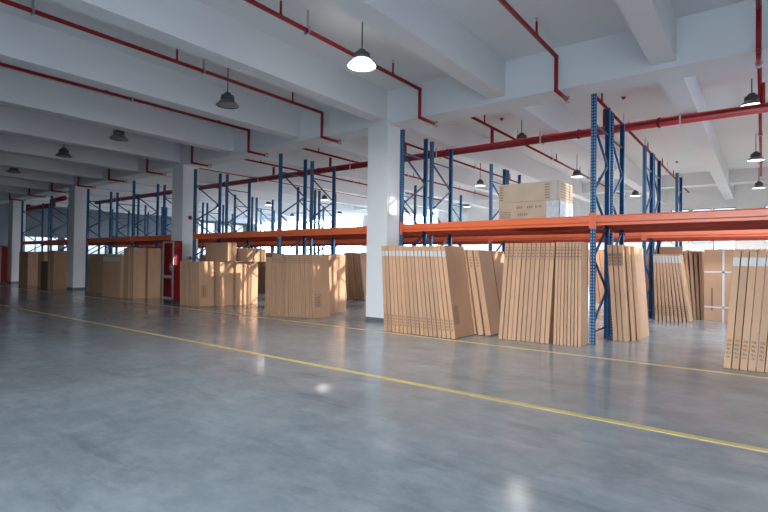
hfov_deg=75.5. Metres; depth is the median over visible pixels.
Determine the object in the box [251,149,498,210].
beam
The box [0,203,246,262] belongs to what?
wall
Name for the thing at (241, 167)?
beam
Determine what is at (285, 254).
carton
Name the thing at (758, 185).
pendant lamp
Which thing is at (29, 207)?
pipe
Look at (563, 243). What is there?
carton
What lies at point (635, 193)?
pendant lamp
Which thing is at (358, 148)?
beam
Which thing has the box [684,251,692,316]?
carton
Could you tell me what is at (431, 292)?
carton
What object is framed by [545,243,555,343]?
carton
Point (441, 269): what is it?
carton
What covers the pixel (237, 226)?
window
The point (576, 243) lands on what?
carton
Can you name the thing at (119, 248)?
window
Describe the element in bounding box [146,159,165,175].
pipe
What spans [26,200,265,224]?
beam
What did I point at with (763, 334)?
carton
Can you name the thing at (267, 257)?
carton
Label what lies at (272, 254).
carton
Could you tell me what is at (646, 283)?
carton
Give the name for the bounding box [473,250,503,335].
carton
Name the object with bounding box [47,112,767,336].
rack
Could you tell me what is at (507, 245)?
carton
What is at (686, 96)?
beam
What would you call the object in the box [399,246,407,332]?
carton
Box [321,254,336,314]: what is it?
carton
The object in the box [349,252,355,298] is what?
carton
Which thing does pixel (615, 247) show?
carton
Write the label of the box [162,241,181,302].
tall cabinet
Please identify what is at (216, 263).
carton
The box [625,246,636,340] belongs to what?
carton
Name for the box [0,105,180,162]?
beam
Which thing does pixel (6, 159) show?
beam
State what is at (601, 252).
carton
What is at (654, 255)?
carton
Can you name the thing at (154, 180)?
beam
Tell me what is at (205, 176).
beam
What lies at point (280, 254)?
carton
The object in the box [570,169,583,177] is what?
pendant lamp
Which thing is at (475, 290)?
carton
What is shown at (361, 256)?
carton
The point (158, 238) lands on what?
rack
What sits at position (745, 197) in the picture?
wall
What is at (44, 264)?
carton
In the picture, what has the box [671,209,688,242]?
window
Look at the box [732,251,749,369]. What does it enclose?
carton
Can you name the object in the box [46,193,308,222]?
beam
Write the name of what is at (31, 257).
carton
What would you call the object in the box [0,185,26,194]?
beam
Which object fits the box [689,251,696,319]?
carton
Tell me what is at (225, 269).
carton
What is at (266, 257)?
carton
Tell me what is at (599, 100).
pipe
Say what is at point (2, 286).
floor marking
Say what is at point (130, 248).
carton
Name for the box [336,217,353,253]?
window
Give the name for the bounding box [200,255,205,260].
carton
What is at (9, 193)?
pipe
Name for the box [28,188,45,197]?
pipe
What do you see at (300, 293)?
carton
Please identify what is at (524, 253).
carton
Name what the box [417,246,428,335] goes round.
carton
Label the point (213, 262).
carton
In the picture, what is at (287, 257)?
carton
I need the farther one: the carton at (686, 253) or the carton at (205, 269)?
the carton at (205, 269)
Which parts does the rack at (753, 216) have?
post, post, post, post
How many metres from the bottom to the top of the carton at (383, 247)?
1.871 m
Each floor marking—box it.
[0,304,767,452]
[2,286,767,378]
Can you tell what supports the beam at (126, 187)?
attached to the ceiling
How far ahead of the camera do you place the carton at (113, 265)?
19.69 m
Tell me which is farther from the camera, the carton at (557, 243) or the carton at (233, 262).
the carton at (233, 262)
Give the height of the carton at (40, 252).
1.851 m
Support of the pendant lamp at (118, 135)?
hanging from the ceiling
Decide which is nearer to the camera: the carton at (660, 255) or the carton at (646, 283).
the carton at (660, 255)
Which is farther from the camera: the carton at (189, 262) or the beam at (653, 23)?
the carton at (189, 262)
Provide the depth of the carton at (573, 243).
9.16 m
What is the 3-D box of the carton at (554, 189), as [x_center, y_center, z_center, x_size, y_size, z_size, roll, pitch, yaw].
[3.319,-1.346,10.859,1.322,0.404,0.888,0,-1,37]
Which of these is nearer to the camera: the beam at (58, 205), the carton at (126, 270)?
the carton at (126, 270)
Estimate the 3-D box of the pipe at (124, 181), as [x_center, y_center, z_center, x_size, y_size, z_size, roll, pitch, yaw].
[-15.935,-3.827,15.107,0.116,1.055,15.956,0,-1,37]
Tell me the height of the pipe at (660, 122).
0.687 m
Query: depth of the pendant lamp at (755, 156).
15.99 m
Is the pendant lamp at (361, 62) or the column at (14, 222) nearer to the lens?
the pendant lamp at (361, 62)
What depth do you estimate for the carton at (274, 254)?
13.68 m
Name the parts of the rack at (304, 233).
post, post, post, post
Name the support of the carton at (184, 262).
on the floor
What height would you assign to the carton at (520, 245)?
1.921 m
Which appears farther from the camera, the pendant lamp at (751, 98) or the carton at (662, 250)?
the carton at (662, 250)
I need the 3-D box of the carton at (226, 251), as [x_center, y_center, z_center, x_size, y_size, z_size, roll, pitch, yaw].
[-5.538,-0.134,16.837,1.273,0.627,0.350,0,-1,37]
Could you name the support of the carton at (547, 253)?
on the floor
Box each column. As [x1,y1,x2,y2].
[7,199,25,282]
[66,186,89,289]
[171,165,198,260]
[365,124,400,321]
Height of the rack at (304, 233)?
4.780 m
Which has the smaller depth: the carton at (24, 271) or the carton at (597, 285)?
the carton at (597, 285)
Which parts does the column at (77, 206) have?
skirting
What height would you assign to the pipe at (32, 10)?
1.055 m
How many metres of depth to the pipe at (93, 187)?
22.82 m
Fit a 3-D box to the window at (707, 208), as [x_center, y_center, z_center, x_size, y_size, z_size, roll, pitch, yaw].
[17.397,-1.647,27.173,0.900,1.880,0.060,0,-1,37]
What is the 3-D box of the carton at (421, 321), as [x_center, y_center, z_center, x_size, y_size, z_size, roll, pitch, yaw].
[0.965,0.723,10.666,0.283,1.868,0.802,0,-1,37]
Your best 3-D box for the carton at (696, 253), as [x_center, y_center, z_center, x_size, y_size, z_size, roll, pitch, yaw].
[9.161,0.839,14.456,0.164,1.951,0.800,0,-1,37]
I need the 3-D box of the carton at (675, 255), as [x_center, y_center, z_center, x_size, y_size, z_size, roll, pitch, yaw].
[8.245,0.876,13.738,0.286,1.833,0.702,0,-1,37]
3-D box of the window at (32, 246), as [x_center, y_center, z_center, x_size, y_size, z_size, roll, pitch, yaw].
[-25.417,-0.634,36.127,0.060,1.580,3.000,0,-1,37]
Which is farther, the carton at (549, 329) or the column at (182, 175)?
the column at (182, 175)
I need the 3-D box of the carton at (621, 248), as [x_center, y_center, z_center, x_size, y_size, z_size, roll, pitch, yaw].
[5.146,0.747,10.386,0.202,1.921,1.300,0,-1,37]
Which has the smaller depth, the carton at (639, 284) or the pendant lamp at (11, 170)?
the carton at (639, 284)
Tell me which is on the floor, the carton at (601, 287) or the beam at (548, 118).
the carton at (601, 287)
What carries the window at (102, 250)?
in the wall at (31, 222)
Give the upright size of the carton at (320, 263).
1.699 m
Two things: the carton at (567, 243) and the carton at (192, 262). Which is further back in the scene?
the carton at (192, 262)
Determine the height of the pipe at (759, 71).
0.408 m
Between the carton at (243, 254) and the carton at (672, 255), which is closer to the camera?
the carton at (672, 255)
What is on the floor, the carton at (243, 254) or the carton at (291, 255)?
the carton at (291, 255)
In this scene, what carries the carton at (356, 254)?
on the floor
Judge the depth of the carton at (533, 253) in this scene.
9.60 m
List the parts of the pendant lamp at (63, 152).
lamp shade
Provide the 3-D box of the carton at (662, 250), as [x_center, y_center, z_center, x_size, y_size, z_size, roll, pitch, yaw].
[8.250,0.769,14.265,0.583,2.062,0.060,0,-1,37]
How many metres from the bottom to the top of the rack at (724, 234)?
4.780 m
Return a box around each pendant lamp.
[6,167,20,172]
[55,144,71,157]
[109,130,127,140]
[216,68,238,108]
[321,193,328,200]
[348,22,375,71]
[475,171,485,186]
[516,120,526,138]
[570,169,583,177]
[630,190,640,196]
[740,79,759,105]
[746,133,764,161]
[752,181,765,188]
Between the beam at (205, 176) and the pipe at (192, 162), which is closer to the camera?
the pipe at (192, 162)
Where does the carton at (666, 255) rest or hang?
on the floor
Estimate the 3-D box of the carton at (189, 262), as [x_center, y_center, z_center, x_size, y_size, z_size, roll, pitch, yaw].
[-6.225,0.909,16.494,0.197,1.464,0.550,0,-1,37]
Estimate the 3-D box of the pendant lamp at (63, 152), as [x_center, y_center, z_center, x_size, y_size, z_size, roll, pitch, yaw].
[-10.829,-3.818,16.788,0.500,0.894,0.500,0,-1,37]
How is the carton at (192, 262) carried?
on the floor
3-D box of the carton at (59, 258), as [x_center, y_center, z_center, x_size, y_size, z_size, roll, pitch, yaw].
[-15.852,0.682,24.399,0.180,1.881,0.800,0,-1,37]
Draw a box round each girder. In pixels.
[0,0,767,204]
[205,167,767,220]
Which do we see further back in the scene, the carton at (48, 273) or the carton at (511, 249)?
the carton at (48, 273)
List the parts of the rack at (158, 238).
post, post, post, post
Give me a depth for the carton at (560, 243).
9.30 m
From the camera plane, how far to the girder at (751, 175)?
23.24 m
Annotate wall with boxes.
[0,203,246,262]
[250,183,767,289]
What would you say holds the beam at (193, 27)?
attached to the ceiling
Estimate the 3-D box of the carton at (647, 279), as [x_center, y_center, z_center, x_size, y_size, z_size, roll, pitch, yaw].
[8.700,0.857,16.214,0.278,1.950,0.700,0,-1,37]
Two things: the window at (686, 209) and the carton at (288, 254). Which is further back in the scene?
the window at (686, 209)
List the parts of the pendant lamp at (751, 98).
lamp shade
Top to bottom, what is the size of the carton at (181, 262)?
1.461 m
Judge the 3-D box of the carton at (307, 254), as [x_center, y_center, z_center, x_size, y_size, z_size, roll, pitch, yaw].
[-1.829,0.808,13.438,0.138,1.700,0.620,0,-1,37]
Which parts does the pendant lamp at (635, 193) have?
lamp shade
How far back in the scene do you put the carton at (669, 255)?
13.55 m
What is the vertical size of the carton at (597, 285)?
2.153 m
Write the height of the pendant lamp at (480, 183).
0.894 m
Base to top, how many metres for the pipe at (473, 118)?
0.408 m
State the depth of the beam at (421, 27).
8.47 m
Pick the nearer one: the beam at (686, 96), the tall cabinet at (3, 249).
the beam at (686, 96)
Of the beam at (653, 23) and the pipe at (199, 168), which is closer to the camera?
the beam at (653, 23)
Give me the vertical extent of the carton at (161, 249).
1.951 m
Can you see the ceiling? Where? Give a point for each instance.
(561, 23)
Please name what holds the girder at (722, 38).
attached to the ceiling
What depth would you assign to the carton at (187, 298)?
16.35 m
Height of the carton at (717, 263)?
1.982 m
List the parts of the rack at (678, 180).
post, post, post, post, post, post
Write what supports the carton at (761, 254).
on the floor
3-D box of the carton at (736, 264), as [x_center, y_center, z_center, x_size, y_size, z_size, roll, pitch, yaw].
[5.354,0.802,7.602,0.207,1.741,0.702,0,-1,37]
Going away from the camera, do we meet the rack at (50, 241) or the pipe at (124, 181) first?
the pipe at (124, 181)
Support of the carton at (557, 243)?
on the floor
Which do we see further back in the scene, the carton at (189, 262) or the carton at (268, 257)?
the carton at (189, 262)
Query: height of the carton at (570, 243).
1.931 m
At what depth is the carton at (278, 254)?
13.63 m
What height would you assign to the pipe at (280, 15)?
1.055 m
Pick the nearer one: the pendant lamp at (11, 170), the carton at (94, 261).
the pendant lamp at (11, 170)
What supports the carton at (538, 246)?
on the floor
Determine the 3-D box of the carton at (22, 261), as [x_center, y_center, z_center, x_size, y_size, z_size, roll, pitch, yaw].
[-19.896,0.690,27.754,0.270,1.851,0.600,0,-1,37]
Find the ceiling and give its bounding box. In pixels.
[0,0,767,192]
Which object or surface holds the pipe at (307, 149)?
hanging from the ceiling
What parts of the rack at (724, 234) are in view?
post, post, post, post, post, post, post, post, post, post, post, post, post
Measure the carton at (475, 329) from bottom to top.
1.796 m
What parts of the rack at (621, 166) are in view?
post, post, post, post, post, post, post, post, post, post, post, post, post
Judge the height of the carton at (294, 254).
1.700 m
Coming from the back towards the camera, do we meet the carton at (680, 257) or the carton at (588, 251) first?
the carton at (588, 251)
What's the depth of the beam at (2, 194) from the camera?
29.65 m
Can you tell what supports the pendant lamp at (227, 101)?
hanging from the ceiling
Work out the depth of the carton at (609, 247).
9.95 m
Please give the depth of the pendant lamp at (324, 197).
27.66 m
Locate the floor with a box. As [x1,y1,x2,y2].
[0,282,767,511]
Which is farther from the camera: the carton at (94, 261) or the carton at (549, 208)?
the carton at (94, 261)
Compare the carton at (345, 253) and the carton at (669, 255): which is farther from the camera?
the carton at (345, 253)
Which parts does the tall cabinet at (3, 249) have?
cabinet door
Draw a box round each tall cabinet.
[0,246,7,283]
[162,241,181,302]
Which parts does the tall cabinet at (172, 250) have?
cabinet door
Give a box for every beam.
[0,11,299,139]
[0,68,233,152]
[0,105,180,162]
[0,133,138,171]
[0,152,102,178]
[0,166,73,184]
[0,177,48,189]
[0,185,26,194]
[0,192,7,197]
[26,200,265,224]
[29,197,286,223]
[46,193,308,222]
[48,0,386,122]
[90,188,331,220]
[96,182,363,219]
[127,176,366,214]
[158,169,427,215]
[201,158,465,213]
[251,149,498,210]
[315,137,511,195]
[327,0,505,98]
[405,121,604,205]
[508,102,665,202]
[615,0,676,65]
[660,76,733,199]
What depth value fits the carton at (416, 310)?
10.40 m
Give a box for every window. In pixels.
[25,236,58,251]
[64,238,104,253]
[113,247,126,253]
[198,222,214,258]
[221,224,243,247]
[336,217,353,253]
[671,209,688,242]
[692,208,710,242]
[713,207,735,249]
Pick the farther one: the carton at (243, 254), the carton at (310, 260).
the carton at (243, 254)
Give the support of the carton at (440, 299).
on the floor
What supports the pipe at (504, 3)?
hanging from the ceiling
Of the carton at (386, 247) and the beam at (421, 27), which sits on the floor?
the carton at (386, 247)
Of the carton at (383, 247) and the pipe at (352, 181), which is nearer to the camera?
the carton at (383, 247)
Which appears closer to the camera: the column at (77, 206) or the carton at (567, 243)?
the carton at (567, 243)
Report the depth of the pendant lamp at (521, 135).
14.67 m
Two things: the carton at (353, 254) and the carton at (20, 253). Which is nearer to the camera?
the carton at (353, 254)
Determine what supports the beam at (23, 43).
attached to the ceiling
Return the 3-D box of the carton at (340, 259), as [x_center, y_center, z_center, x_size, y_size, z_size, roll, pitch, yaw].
[-1.361,0.821,14.795,0.068,1.721,0.550,-1,-2,37]
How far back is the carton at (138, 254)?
19.02 m
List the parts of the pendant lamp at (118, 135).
lamp shade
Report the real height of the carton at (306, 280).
1.700 m
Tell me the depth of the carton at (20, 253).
27.66 m
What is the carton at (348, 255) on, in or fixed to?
on the floor
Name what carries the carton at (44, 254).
on the floor
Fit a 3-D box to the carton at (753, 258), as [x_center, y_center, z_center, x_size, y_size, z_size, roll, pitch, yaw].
[5.510,0.802,7.483,0.207,1.741,0.702,0,-1,37]
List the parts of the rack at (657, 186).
post, post, post, post, post, post, post, post, post, post, post, post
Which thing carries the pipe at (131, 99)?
hanging from the ceiling
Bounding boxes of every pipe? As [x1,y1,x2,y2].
[0,0,340,143]
[0,62,267,157]
[9,193,24,200]
[26,196,66,210]
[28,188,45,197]
[51,183,68,193]
[77,176,95,188]
[94,82,767,203]
[108,168,126,182]
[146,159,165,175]
[191,146,210,167]
[199,168,427,208]
[244,0,437,126]
[244,159,463,205]
[303,147,488,196]
[405,142,521,182]
[470,115,625,196]
[498,0,569,102]
[597,93,689,192]
[755,0,762,68]
[757,68,762,175]
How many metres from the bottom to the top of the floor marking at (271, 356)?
0.003 m
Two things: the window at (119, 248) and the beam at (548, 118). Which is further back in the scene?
the window at (119, 248)
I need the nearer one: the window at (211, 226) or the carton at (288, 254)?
the carton at (288, 254)
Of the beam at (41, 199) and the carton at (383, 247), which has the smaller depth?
the carton at (383, 247)
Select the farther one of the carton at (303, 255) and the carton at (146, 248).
the carton at (146, 248)
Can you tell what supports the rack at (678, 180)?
on the floor
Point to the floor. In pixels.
(94, 417)
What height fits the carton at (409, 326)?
1.869 m
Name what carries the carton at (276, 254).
on the floor
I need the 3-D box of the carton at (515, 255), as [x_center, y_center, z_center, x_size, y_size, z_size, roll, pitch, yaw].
[2.680,0.709,9.983,0.202,1.921,0.450,0,-1,37]
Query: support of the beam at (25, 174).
attached to the ceiling
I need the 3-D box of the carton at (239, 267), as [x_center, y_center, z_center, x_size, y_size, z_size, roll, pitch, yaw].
[-4.927,0.934,16.938,0.122,1.461,0.400,0,-1,37]
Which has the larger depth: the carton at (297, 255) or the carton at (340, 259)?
the carton at (340, 259)
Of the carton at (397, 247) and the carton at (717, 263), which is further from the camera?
the carton at (717, 263)
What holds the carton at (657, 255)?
on the floor
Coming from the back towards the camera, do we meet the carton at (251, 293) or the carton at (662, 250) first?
the carton at (251, 293)
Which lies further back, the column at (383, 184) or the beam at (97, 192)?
the beam at (97, 192)
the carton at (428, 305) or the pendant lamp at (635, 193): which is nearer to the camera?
the carton at (428, 305)
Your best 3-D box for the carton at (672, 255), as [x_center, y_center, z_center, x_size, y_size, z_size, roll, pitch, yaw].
[8.174,0.875,13.781,0.263,1.835,0.702,0,-1,37]
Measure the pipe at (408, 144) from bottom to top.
0.408 m
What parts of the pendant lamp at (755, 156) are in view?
lamp shade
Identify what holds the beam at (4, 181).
attached to the ceiling
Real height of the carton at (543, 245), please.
1.921 m
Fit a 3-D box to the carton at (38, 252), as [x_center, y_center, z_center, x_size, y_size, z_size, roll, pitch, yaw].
[-18.088,0.697,26.553,0.210,1.851,0.700,0,-1,37]
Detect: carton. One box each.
[19,252,21,284]
[21,252,23,284]
[23,252,25,284]
[26,252,37,284]
[38,252,39,286]
[40,252,41,286]
[41,261,47,287]
[42,252,47,260]
[47,251,49,288]
[49,251,51,288]
[51,251,66,288]
[87,254,123,292]
[102,255,123,297]
[123,248,129,297]
[129,248,131,298]
[131,248,145,298]
[145,248,146,297]
[146,248,160,297]
[160,249,162,297]
[180,261,182,304]
[183,261,185,304]
[185,261,188,305]
[188,261,191,305]
[191,261,194,305]
[194,261,197,305]
[197,261,214,306]
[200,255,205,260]
[205,242,236,261]
[213,262,214,297]
[215,262,217,305]
[218,262,233,305]
[233,262,233,298]
[233,262,245,304]
[236,248,265,261]
[245,262,257,303]
[258,254,271,292]
[265,257,266,314]
[267,257,267,314]
[268,257,269,314]
[270,257,271,314]
[272,254,273,315]
[274,254,275,315]
[276,254,277,315]
[278,254,279,315]
[280,254,281,315]
[282,254,284,315]
[285,254,285,315]
[286,254,288,316]
[288,254,290,316]
[290,254,292,316]
[293,254,294,316]
[294,254,296,316]
[296,254,299,316]
[299,254,301,317]
[301,254,303,317]
[302,254,305,317]
[305,254,307,317]
[307,254,309,317]
[309,254,312,317]
[311,254,329,318]
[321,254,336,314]
[336,255,344,312]
[344,252,349,298]
[347,252,352,298]
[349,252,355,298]
[352,253,358,299]
[355,253,362,299]
[358,253,366,299]
[382,246,387,330]
[385,246,391,331]
[389,246,395,331]
[392,246,399,332]
[395,246,403,332]
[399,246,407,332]
[402,246,411,333]
[406,246,415,333]
[410,246,419,334]
[414,246,424,334]
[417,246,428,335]
[421,246,432,335]
[425,246,437,336]
[429,246,441,336]
[433,246,446,337]
[437,246,451,337]
[441,246,473,338]
[464,250,477,333]
[467,250,484,334]
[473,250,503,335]
[498,243,509,338]
[499,180,572,203]
[499,200,572,219]
[503,243,513,339]
[508,243,517,339]
[512,243,522,340]
[516,243,527,340]
[521,243,531,340]
[526,243,536,341]
[530,243,540,341]
[535,243,545,342]
[540,243,550,342]
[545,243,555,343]
[553,242,558,344]
[556,242,561,344]
[560,242,565,344]
[563,242,568,345]
[567,242,571,345]
[571,242,574,345]
[574,242,578,346]
[578,242,587,346]
[588,250,600,301]
[588,251,589,294]
[596,249,603,301]
[599,249,603,278]
[607,245,617,340]
[612,245,623,340]
[618,245,630,341]
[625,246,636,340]
[631,246,648,339]
[646,255,648,302]
[646,283,648,312]
[653,254,658,319]
[656,254,662,320]
[659,247,682,254]
[659,254,666,320]
[662,254,670,320]
[665,254,674,320]
[668,254,678,321]
[671,254,682,321]
[674,254,686,321]
[677,254,692,321]
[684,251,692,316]
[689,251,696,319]
[694,251,700,319]
[699,251,703,319]
[704,250,735,321]
[724,251,741,368]
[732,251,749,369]
[740,251,757,370]
[748,251,765,370]
[756,251,767,372]
[765,335,767,372]
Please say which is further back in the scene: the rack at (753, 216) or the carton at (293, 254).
the carton at (293, 254)
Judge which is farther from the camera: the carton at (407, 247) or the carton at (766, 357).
the carton at (407, 247)
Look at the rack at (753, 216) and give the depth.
9.89 m
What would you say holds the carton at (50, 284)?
on the floor
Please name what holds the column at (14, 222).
on the floor
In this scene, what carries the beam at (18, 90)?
attached to the ceiling
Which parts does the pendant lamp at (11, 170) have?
lamp shade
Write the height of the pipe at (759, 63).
1.055 m
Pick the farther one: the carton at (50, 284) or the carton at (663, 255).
the carton at (50, 284)
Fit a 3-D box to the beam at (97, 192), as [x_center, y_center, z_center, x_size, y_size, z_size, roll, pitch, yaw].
[-10.826,-3.643,35.146,0.400,0.750,21.380,0,-1,37]
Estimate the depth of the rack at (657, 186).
18.94 m
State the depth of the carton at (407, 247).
10.47 m
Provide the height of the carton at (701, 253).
1.951 m
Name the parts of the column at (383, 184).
skirting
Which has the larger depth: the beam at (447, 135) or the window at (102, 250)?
the window at (102, 250)
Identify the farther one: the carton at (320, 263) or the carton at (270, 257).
the carton at (270, 257)
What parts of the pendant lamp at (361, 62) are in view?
rod, lamp shade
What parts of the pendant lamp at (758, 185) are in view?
lamp shade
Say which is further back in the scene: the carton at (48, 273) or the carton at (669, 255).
the carton at (48, 273)
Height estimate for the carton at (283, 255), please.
1.701 m
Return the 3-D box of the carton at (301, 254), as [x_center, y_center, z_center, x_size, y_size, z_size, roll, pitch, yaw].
[-2.013,0.806,13.537,0.127,1.700,0.620,0,-1,37]
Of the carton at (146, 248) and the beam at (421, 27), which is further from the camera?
the carton at (146, 248)
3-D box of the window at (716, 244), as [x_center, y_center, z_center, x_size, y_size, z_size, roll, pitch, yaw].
[18.228,-1.394,26.533,1.000,2.380,0.060,0,-1,37]
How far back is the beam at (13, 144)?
18.20 m
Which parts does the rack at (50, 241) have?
post, post, post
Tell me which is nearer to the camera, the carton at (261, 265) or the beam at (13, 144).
the beam at (13, 144)
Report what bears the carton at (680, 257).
on the floor
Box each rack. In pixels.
[20,196,91,251]
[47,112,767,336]
[84,180,170,290]
[111,145,767,318]
[135,154,767,317]
[192,153,366,260]
[221,173,682,253]
[399,93,767,344]
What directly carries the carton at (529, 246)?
on the floor
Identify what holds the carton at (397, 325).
on the floor
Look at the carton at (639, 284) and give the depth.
10.24 m
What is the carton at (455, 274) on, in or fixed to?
on the floor
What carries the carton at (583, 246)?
on the floor
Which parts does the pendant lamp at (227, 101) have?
lamp shade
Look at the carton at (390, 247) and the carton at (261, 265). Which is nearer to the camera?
the carton at (390, 247)
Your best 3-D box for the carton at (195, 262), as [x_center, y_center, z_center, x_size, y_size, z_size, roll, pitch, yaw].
[-5.969,0.910,16.330,0.220,1.464,0.550,0,-1,37]
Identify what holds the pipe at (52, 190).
hanging from the ceiling
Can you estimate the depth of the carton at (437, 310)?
10.10 m

